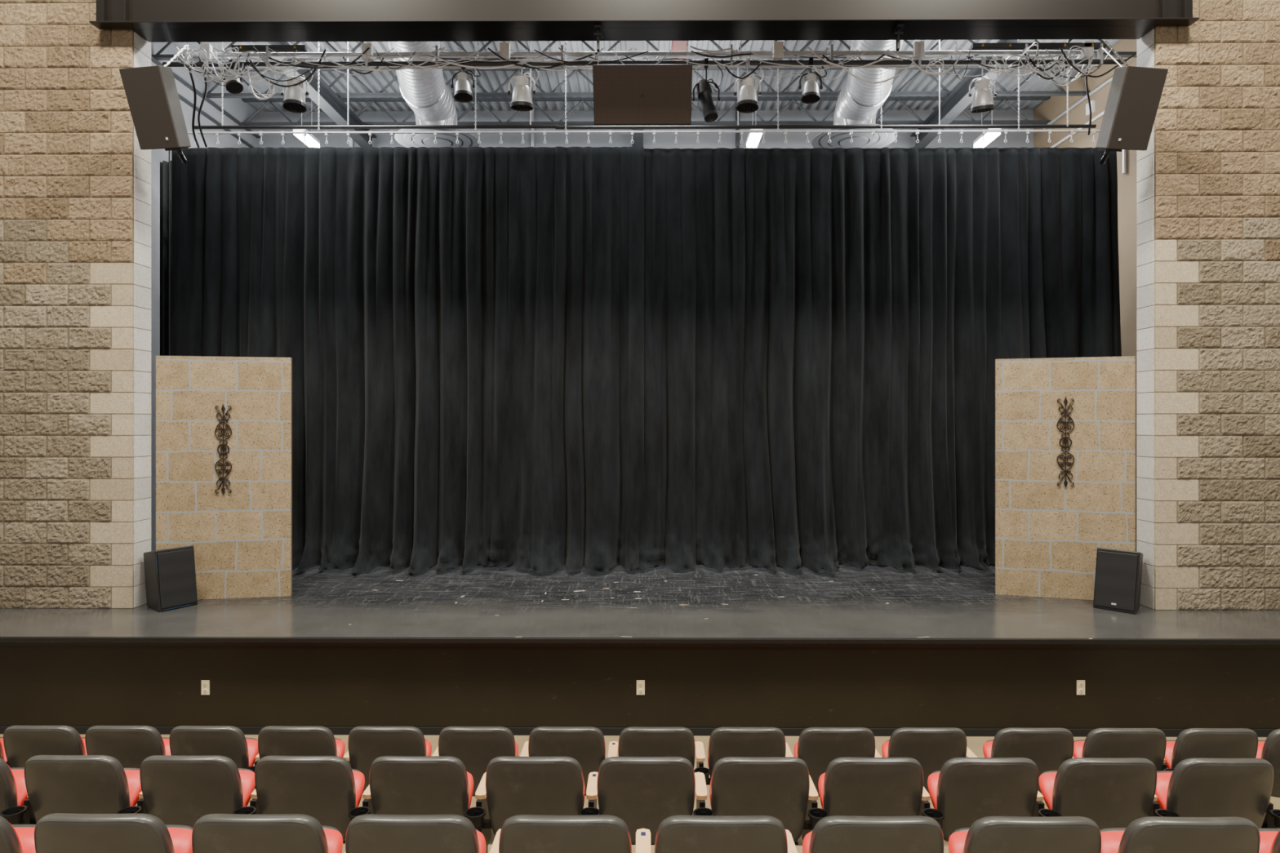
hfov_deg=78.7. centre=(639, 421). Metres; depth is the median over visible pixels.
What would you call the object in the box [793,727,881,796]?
seat
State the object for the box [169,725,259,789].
seat
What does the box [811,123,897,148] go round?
diffuser
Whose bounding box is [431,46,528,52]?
power cable
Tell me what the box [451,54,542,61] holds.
power cable
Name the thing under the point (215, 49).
power cable
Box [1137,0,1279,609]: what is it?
wall
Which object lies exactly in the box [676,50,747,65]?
power cable
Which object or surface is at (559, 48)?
power cable
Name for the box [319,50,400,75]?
power cable
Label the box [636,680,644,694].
power outlet
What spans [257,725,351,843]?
seat
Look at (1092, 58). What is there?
power cable
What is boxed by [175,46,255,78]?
power cable
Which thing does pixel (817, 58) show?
power cable
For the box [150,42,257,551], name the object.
wall
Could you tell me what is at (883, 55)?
power cable
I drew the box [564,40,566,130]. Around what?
hanging chain
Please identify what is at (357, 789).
seat cushion
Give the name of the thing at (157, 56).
joist
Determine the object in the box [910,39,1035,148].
roof beam
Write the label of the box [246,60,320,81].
power cable
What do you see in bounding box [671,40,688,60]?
roof beam
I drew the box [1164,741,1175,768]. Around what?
seat cushion
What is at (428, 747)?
seat cushion
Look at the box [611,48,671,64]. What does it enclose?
power cable
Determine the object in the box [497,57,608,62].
power cable
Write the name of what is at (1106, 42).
chain
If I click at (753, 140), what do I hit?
strip light
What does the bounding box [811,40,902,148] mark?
spiral duct
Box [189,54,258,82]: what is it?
power cable
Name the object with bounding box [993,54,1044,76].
power cable
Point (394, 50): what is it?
power cable
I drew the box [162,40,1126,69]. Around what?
lighting truss
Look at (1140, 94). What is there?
grille
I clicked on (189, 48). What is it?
power cable
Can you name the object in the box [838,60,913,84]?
power cable
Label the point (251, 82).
power cable
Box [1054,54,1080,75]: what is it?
power cable
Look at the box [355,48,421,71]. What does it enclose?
power cable
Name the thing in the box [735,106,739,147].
conduit
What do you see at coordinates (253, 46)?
power cable
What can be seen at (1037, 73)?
power cable
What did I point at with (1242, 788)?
seat
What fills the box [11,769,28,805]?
seat cushion
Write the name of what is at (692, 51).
power cable
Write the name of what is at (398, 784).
seat
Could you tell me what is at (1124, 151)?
conduit
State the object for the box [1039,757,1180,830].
seat
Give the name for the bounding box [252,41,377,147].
roof beam
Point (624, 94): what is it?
loudspeaker
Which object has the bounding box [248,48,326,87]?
power cable
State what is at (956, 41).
chain
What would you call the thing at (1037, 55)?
power cable
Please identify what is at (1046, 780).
seat cushion
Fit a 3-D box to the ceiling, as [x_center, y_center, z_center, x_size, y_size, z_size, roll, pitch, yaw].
[0.105,-5.201,10.229,13.185,0.050,5.840,0,0,0]
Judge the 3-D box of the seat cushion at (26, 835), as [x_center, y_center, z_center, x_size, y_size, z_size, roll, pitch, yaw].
[-2.450,1.631,2.888,0.462,0.156,0.216,0,0,0]
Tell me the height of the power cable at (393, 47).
0.222 m
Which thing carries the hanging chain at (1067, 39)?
hanging from the track
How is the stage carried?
on the floor
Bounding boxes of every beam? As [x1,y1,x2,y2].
[89,0,1199,42]
[151,56,260,147]
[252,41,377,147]
[626,40,643,146]
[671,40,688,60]
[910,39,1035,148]
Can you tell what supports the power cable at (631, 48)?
hanging from the lighting truss
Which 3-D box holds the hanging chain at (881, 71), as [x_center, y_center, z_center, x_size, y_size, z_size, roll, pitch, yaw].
[2.867,-4.016,9.283,0.018,1.112,0.017,0,0,44]
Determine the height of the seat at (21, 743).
0.738 m
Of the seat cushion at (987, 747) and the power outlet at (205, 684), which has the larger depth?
the power outlet at (205, 684)
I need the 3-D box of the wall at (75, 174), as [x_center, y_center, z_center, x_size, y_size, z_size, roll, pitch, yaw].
[-6.383,-1.087,7.468,3.245,7.322,0.302,0,0,0]
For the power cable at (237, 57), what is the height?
0.301 m
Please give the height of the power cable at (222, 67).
0.231 m
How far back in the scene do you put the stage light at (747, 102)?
8.00 m
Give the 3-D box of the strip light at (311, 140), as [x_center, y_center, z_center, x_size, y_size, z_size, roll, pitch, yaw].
[-5.035,-4.708,11.806,0.180,0.936,0.570,0,0,0]
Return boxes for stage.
[0,564,1279,737]
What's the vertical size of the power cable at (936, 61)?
0.167 m
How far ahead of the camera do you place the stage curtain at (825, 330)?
9.35 m
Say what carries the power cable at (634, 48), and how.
hanging from the lighting truss
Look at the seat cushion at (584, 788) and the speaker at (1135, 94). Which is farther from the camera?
the speaker at (1135, 94)
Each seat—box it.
[0,737,19,824]
[0,757,36,824]
[0,816,35,852]
[3,725,87,767]
[24,755,146,822]
[34,813,193,852]
[84,725,171,768]
[139,755,261,827]
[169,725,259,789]
[191,813,345,852]
[254,755,373,840]
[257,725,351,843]
[345,813,501,852]
[347,726,438,793]
[368,755,492,852]
[438,726,528,796]
[485,755,600,836]
[498,814,650,852]
[528,726,617,795]
[596,756,714,844]
[617,726,710,785]
[653,815,797,852]
[707,727,798,844]
[709,756,829,841]
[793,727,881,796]
[802,815,944,852]
[817,757,944,827]
[881,727,977,797]
[927,757,1062,842]
[948,816,1101,852]
[982,727,1074,795]
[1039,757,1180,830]
[1072,728,1173,808]
[1100,816,1260,852]
[1155,758,1279,828]
[1164,728,1275,777]
[1255,728,1279,797]
[1257,828,1279,852]
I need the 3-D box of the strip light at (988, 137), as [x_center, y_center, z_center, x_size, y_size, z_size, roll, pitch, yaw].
[5.213,-4.696,11.743,0.180,0.960,0.570,0,0,0]
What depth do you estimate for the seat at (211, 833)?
2.70 m
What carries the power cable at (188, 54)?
hanging from the lighting truss
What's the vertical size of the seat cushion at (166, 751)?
0.156 m
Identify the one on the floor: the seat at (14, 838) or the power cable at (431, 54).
the seat at (14, 838)
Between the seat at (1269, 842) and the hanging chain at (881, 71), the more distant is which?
the hanging chain at (881, 71)
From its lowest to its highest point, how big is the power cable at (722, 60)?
0.223 m
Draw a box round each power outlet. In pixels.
[200,680,209,694]
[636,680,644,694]
[1076,680,1084,694]
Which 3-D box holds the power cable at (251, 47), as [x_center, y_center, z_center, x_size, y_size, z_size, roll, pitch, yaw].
[-4.277,-3.646,8.021,0.551,0.416,0.058,0,0,0]
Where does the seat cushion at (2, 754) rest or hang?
on the seat at (2, 754)
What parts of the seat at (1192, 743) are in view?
backrest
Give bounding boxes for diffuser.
[293,133,319,147]
[394,128,479,147]
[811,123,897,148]
[973,132,1000,147]
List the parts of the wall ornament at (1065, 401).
rod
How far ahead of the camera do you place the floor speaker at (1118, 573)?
7.22 m
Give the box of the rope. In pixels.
[168,151,169,355]
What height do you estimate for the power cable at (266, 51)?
0.301 m
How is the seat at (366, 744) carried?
on the floor
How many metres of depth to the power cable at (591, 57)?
8.27 m
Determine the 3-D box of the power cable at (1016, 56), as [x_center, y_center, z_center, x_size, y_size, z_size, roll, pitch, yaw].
[4.104,-3.756,8.238,0.263,0.337,0.081,0,0,0]
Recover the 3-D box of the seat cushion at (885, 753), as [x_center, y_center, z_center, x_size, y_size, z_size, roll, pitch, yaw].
[1.746,2.101,4.855,0.462,0.156,0.216,0,0,0]
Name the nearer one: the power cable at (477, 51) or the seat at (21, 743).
the seat at (21, 743)
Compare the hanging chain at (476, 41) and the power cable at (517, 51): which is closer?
the power cable at (517, 51)
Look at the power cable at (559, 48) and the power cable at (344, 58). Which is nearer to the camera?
the power cable at (559, 48)
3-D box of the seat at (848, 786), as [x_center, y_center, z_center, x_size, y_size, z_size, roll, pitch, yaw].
[1.164,1.950,3.852,0.577,0.738,0.424,0,0,0]
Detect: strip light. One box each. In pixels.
[293,112,319,147]
[746,128,763,147]
[973,82,1000,147]
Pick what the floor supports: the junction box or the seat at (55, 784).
the seat at (55, 784)
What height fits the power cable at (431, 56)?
0.102 m
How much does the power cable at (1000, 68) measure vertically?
0.242 m
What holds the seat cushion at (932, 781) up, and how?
on the seat at (966, 790)
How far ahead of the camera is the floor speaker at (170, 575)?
7.32 m
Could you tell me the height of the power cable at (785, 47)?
0.256 m
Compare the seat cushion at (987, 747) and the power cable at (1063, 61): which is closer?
the seat cushion at (987, 747)
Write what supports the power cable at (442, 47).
hanging from the lighting truss
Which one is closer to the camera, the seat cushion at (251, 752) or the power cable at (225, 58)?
the seat cushion at (251, 752)
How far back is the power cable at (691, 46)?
7.98 m
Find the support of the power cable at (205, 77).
hanging from the lighting truss
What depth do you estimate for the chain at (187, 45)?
7.88 m
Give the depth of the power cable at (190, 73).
8.36 m
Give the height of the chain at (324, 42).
0.238 m
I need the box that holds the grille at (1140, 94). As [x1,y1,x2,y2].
[1106,66,1168,150]
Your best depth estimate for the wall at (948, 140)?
13.00 m
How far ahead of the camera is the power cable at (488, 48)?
7.98 m
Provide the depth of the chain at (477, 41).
8.06 m
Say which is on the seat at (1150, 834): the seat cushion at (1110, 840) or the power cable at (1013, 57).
the seat cushion at (1110, 840)
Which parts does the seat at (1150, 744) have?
backrest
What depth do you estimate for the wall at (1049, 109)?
10.56 m
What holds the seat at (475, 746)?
on the floor
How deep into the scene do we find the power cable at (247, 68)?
8.02 m
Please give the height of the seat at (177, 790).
0.738 m
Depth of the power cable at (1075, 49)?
7.97 m
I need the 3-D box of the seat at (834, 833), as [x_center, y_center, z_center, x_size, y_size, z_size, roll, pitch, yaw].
[0.881,1.735,2.876,0.578,0.738,0.424,0,0,0]
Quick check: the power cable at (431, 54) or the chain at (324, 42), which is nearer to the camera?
the power cable at (431, 54)
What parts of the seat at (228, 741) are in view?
backrest, armrest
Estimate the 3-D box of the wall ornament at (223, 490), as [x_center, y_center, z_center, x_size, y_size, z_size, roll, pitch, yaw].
[-4.122,0.274,7.728,0.155,0.910,0.018,0,0,-10]
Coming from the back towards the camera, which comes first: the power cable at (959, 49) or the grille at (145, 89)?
the power cable at (959, 49)
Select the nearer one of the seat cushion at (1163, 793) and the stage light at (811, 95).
the seat cushion at (1163, 793)
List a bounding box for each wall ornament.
[214,404,231,495]
[1057,396,1074,488]
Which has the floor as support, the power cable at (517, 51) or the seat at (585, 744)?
the seat at (585, 744)
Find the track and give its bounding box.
[187,40,1099,144]
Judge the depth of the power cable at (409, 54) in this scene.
7.99 m
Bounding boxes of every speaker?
[119,47,191,163]
[143,545,197,612]
[1093,547,1142,613]
[1095,47,1168,164]
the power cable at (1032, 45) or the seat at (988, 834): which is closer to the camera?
the seat at (988, 834)
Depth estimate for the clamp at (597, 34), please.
7.28 m
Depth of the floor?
6.19 m
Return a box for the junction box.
[1085,100,1095,115]
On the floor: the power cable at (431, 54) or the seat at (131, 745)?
the seat at (131, 745)
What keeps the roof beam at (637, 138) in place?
attached to the joist at (1062, 92)
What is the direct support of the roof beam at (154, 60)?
attached to the joist at (1062, 92)
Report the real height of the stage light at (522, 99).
0.500 m
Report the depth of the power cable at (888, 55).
8.26 m
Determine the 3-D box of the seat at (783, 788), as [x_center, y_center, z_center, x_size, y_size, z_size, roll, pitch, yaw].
[0.622,1.950,3.855,0.575,0.738,0.424,0,0,0]
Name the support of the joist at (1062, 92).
attached to the ceiling
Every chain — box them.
[163,44,188,66]
[221,41,223,125]
[317,41,319,130]
[324,41,325,61]
[475,40,476,130]
[477,40,479,61]
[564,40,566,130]
[686,40,688,64]
[777,40,778,130]
[826,40,829,58]
[880,71,882,130]
[955,40,957,59]
[1017,49,1019,130]
[1066,39,1068,126]
[1104,40,1128,66]
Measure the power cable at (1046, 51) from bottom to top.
0.204 m
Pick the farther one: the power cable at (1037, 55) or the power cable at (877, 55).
the power cable at (877, 55)
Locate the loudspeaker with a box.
[592,64,692,124]
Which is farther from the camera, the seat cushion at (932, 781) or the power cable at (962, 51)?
the power cable at (962, 51)
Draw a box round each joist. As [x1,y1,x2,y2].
[151,39,1137,60]
[202,66,1089,97]
[241,96,1050,125]
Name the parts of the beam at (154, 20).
soffit plate, web plate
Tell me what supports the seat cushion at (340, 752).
on the seat at (273, 740)
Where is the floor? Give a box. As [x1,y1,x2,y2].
[0,733,1279,852]
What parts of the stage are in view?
support rail, panel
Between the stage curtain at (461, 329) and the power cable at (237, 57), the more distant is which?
the stage curtain at (461, 329)
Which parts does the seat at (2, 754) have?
backrest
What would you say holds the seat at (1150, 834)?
on the floor
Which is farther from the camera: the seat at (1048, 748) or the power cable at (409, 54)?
the power cable at (409, 54)
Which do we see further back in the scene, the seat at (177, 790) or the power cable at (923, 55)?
the power cable at (923, 55)
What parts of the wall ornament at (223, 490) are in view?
rod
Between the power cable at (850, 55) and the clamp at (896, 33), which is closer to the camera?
the clamp at (896, 33)
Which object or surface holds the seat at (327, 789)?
on the floor
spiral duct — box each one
[387,41,479,147]
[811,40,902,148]
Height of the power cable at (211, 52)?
0.300 m
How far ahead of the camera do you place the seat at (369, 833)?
2.70 m
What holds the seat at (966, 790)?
on the floor
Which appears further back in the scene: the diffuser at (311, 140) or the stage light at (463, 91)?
the diffuser at (311, 140)
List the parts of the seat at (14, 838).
backrest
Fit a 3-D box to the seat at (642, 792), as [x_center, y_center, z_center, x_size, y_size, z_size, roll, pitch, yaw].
[0.078,1.950,3.858,0.577,0.738,0.424,0,0,0]
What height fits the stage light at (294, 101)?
0.504 m
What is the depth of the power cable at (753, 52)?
7.97 m
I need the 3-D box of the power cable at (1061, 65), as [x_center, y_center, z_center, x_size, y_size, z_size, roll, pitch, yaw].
[4.661,-3.773,8.241,0.590,0.167,0.077,0,0,0]
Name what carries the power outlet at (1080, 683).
attached to the stage
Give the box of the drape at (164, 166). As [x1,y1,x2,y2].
[160,160,172,355]
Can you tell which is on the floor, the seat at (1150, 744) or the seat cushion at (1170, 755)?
the seat at (1150, 744)
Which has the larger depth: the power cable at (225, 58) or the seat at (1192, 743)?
the power cable at (225, 58)
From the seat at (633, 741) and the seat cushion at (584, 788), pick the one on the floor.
the seat at (633, 741)
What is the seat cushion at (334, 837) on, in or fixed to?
on the seat at (211, 833)
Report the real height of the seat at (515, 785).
0.738 m
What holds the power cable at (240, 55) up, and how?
hanging from the lighting truss
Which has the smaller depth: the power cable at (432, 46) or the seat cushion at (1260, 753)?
the seat cushion at (1260, 753)
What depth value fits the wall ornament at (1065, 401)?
7.73 m
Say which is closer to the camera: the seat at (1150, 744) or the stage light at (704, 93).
the seat at (1150, 744)
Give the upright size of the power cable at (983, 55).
0.214 m
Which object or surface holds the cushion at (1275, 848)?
on the seat at (1269, 842)
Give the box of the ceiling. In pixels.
[172,39,1120,111]
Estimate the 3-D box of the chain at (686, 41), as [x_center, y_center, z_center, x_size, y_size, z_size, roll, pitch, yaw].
[0.471,-3.672,7.747,0.018,0.412,0.017,0,0,44]
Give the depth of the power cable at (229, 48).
7.97 m
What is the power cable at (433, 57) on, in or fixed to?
hanging from the lighting truss
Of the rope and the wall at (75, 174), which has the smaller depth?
the wall at (75, 174)
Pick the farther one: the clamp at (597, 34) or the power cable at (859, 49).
the power cable at (859, 49)
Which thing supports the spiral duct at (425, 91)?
hanging from the joist
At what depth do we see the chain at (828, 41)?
8.03 m
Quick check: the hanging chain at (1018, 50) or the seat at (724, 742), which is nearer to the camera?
the seat at (724, 742)
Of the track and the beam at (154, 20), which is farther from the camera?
the track
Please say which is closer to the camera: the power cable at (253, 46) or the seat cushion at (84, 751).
the seat cushion at (84, 751)
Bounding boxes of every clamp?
[593,24,602,52]
[891,23,904,51]
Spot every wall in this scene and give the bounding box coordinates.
[0,0,151,608]
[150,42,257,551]
[257,110,1033,148]
[1033,39,1137,551]
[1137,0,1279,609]
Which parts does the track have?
hanger rod, hanger rod, rail, hanger rod, hanger rod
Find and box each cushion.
[0,737,7,762]
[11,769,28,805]
[13,827,35,852]
[82,738,87,755]
[124,769,142,806]
[162,738,171,755]
[167,827,192,852]
[238,769,255,806]
[245,738,258,766]
[323,828,342,852]
[335,739,345,757]
[352,770,364,807]
[425,740,431,755]
[466,772,473,808]
[475,830,485,852]
[515,742,518,756]
[582,782,585,808]
[709,781,711,808]
[793,742,798,757]
[802,831,812,852]
[817,773,825,808]
[881,741,888,757]
[927,772,940,808]
[948,831,968,852]
[982,741,993,757]
[1039,772,1057,809]
[1072,741,1084,758]
[1100,831,1124,852]
[1155,772,1172,809]
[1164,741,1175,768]
[1255,741,1265,758]
[1270,830,1279,852]
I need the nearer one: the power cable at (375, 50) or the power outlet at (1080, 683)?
the power outlet at (1080, 683)
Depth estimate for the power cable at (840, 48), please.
8.24 m
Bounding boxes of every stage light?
[221,59,250,93]
[280,59,313,113]
[451,60,480,102]
[507,59,539,111]
[692,57,723,122]
[733,57,764,113]
[798,57,826,103]
[968,57,998,112]
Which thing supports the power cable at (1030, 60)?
hanging from the lighting truss
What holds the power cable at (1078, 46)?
hanging from the lighting truss
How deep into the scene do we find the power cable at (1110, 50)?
8.23 m
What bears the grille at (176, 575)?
attached to the floor speaker at (170, 575)
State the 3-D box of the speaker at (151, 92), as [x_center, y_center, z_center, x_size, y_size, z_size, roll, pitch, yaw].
[-4.282,-2.926,7.099,0.386,0.984,0.694,0,0,9]
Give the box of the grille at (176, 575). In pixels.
[157,548,196,608]
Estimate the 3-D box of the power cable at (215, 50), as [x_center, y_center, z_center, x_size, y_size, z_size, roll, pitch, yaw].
[-4.271,-3.699,8.006,0.218,0.299,0.088,0,0,0]
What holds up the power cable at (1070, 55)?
hanging from the lighting truss
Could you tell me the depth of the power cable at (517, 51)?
8.27 m
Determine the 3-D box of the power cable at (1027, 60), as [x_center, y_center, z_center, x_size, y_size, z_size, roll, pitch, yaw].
[4.099,-3.645,7.957,0.331,0.221,0.092,0,0,0]
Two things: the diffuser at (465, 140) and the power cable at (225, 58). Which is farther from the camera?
the diffuser at (465, 140)
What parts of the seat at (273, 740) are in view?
backrest, armrest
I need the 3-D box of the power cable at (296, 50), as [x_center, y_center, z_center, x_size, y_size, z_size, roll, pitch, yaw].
[-3.711,-3.697,8.017,0.365,0.259,0.062,0,0,0]
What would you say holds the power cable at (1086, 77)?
hanging from the lighting truss
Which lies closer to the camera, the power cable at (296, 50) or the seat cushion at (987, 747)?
the seat cushion at (987, 747)
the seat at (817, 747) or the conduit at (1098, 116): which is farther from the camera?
the conduit at (1098, 116)
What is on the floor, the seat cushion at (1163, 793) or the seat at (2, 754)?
the seat at (2, 754)
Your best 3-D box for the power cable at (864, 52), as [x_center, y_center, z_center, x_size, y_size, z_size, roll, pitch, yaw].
[1.730,-3.705,7.975,1.159,0.168,0.077,0,0,0]
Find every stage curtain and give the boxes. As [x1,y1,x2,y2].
[171,146,644,574]
[638,146,1121,575]
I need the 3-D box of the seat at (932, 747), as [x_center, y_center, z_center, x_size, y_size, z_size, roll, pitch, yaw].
[1.816,2.205,4.863,0.621,0.738,0.423,0,0,0]
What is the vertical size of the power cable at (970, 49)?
0.333 m
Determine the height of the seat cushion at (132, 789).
0.156 m
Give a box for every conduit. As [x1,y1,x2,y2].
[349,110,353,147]
[530,109,534,146]
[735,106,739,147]
[1043,76,1126,173]
[1049,111,1104,147]
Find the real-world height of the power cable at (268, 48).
0.150 m
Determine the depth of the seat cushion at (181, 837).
2.93 m
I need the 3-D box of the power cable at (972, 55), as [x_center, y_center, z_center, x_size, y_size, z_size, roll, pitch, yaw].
[3.809,-3.815,8.245,0.624,0.293,0.075,0,0,0]
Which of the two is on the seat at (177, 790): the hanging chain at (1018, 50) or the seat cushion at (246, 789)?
the seat cushion at (246, 789)
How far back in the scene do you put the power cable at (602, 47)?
7.98 m
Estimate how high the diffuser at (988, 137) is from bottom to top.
0.050 m
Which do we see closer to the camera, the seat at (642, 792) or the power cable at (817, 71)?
the seat at (642, 792)
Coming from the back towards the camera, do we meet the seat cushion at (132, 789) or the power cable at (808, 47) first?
the power cable at (808, 47)
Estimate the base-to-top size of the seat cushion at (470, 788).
0.156 m
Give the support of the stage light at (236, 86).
hanging from the lighting truss
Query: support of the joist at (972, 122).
attached to the ceiling
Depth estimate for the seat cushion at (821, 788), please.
3.85 m
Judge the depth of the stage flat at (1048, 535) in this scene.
7.76 m
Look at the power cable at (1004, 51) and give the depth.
7.95 m
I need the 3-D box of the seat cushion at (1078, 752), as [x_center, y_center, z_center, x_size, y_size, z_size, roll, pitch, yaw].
[2.936,2.101,4.848,0.462,0.156,0.216,0,0,0]
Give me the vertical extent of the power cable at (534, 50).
0.183 m
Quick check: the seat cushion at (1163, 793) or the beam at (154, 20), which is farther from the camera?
the beam at (154, 20)
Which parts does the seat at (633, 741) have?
backrest, armrest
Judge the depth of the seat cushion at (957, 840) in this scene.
2.92 m
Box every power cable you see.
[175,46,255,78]
[177,48,196,66]
[177,54,241,74]
[183,48,213,77]
[187,57,226,81]
[188,69,199,147]
[189,48,259,64]
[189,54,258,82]
[196,50,266,75]
[197,60,207,147]
[198,47,251,85]
[201,59,226,80]
[209,50,288,78]
[210,57,237,81]
[213,47,264,62]
[214,49,235,74]
[220,46,243,74]
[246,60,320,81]
[246,65,275,100]
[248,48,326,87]
[248,77,275,97]
[253,45,326,64]
[258,58,310,74]
[262,49,297,73]
[263,57,301,71]
[268,47,369,68]
[268,48,352,60]
[283,47,395,66]
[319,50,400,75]
[328,57,435,71]
[342,47,445,57]
[342,51,386,74]
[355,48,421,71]
[367,50,478,66]
[375,49,415,69]
[394,49,470,69]
[408,53,493,63]
[429,53,548,69]
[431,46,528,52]
[431,56,525,61]
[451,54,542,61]
[487,47,597,69]
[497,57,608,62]
[515,47,603,71]
[516,50,560,60]
[533,49,648,64]
[547,47,632,70]
[558,47,600,62]
[577,50,692,60]
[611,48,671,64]
[634,48,724,60]
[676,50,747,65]
[689,45,742,58]
[690,50,753,57]
[707,52,754,66]
[721,59,762,79]
[735,57,817,77]
[751,52,865,66]
[760,48,826,57]
[764,48,840,75]
[785,47,858,70]
[795,48,859,57]
[807,46,902,68]
[813,54,848,80]
[822,53,884,66]
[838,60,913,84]
[849,54,949,69]
[873,54,949,59]
[886,48,960,58]
[887,54,979,59]
[909,50,963,75]
[923,55,1019,76]
[925,59,947,75]
[951,48,970,79]
[966,54,1037,69]
[972,54,1022,73]
[982,54,1021,70]
[987,56,1010,75]
[991,49,1015,59]
[991,54,1035,75]
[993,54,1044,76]
[994,54,1071,71]
[1003,50,1074,58]
[1016,56,1038,80]
[1017,41,1043,69]
[1023,51,1075,79]
[1025,57,1053,74]
[1027,54,1061,71]
[1038,58,1084,86]
[1041,57,1070,78]
[1042,56,1094,83]
[1043,49,1111,78]
[1044,48,1096,66]
[1050,48,1075,81]
[1053,57,1097,71]
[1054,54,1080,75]
[1058,45,1134,77]
[1066,45,1095,75]
[1084,58,1091,134]
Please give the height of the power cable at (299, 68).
0.182 m
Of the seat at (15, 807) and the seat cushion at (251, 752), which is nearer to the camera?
the seat at (15, 807)
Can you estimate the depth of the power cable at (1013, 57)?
8.24 m
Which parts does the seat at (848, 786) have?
backrest, armrest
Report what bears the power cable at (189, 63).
hanging from the lighting truss
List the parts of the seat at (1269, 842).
backrest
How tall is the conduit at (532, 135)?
0.882 m
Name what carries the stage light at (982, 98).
hanging from the lighting truss
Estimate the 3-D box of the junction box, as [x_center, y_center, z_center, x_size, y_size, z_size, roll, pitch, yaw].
[6.494,-4.526,11.261,0.050,0.160,0.160,0,0,0]
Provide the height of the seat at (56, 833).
0.738 m
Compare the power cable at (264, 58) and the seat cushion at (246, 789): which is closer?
the seat cushion at (246, 789)
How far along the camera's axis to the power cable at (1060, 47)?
7.95 m
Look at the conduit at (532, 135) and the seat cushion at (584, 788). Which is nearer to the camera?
the seat cushion at (584, 788)
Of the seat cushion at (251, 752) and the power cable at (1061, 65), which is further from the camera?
the power cable at (1061, 65)
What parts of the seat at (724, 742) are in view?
backrest, armrest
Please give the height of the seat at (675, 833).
0.738 m
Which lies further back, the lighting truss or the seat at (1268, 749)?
the lighting truss
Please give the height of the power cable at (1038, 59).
0.368 m
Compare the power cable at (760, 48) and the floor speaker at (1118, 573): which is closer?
the floor speaker at (1118, 573)
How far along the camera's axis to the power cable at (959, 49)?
7.96 m
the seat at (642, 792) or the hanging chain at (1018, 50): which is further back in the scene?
the hanging chain at (1018, 50)
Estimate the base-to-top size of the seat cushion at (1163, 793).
0.156 m
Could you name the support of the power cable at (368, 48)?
hanging from the lighting truss
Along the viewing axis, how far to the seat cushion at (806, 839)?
2.92 m
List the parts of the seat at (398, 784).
backrest, armrest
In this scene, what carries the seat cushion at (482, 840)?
on the seat at (369, 833)
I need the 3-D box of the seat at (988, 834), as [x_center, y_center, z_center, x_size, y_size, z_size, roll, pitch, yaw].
[1.429,1.735,2.872,0.578,0.738,0.424,0,0,0]
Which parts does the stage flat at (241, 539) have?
frame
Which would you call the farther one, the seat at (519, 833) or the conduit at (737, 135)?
the conduit at (737, 135)
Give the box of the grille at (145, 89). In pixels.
[119,65,179,149]
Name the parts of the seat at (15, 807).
backrest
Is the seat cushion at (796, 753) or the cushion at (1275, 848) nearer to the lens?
the cushion at (1275, 848)
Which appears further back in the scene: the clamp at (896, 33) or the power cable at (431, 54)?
the power cable at (431, 54)
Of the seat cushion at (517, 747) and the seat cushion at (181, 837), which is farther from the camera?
the seat cushion at (517, 747)
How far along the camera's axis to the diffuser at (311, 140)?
11.82 m
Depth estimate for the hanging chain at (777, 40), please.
9.29 m
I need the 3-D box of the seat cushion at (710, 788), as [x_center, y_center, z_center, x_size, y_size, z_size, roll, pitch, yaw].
[0.575,1.846,3.847,0.462,0.156,0.216,0,0,0]
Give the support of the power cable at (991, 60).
hanging from the lighting truss

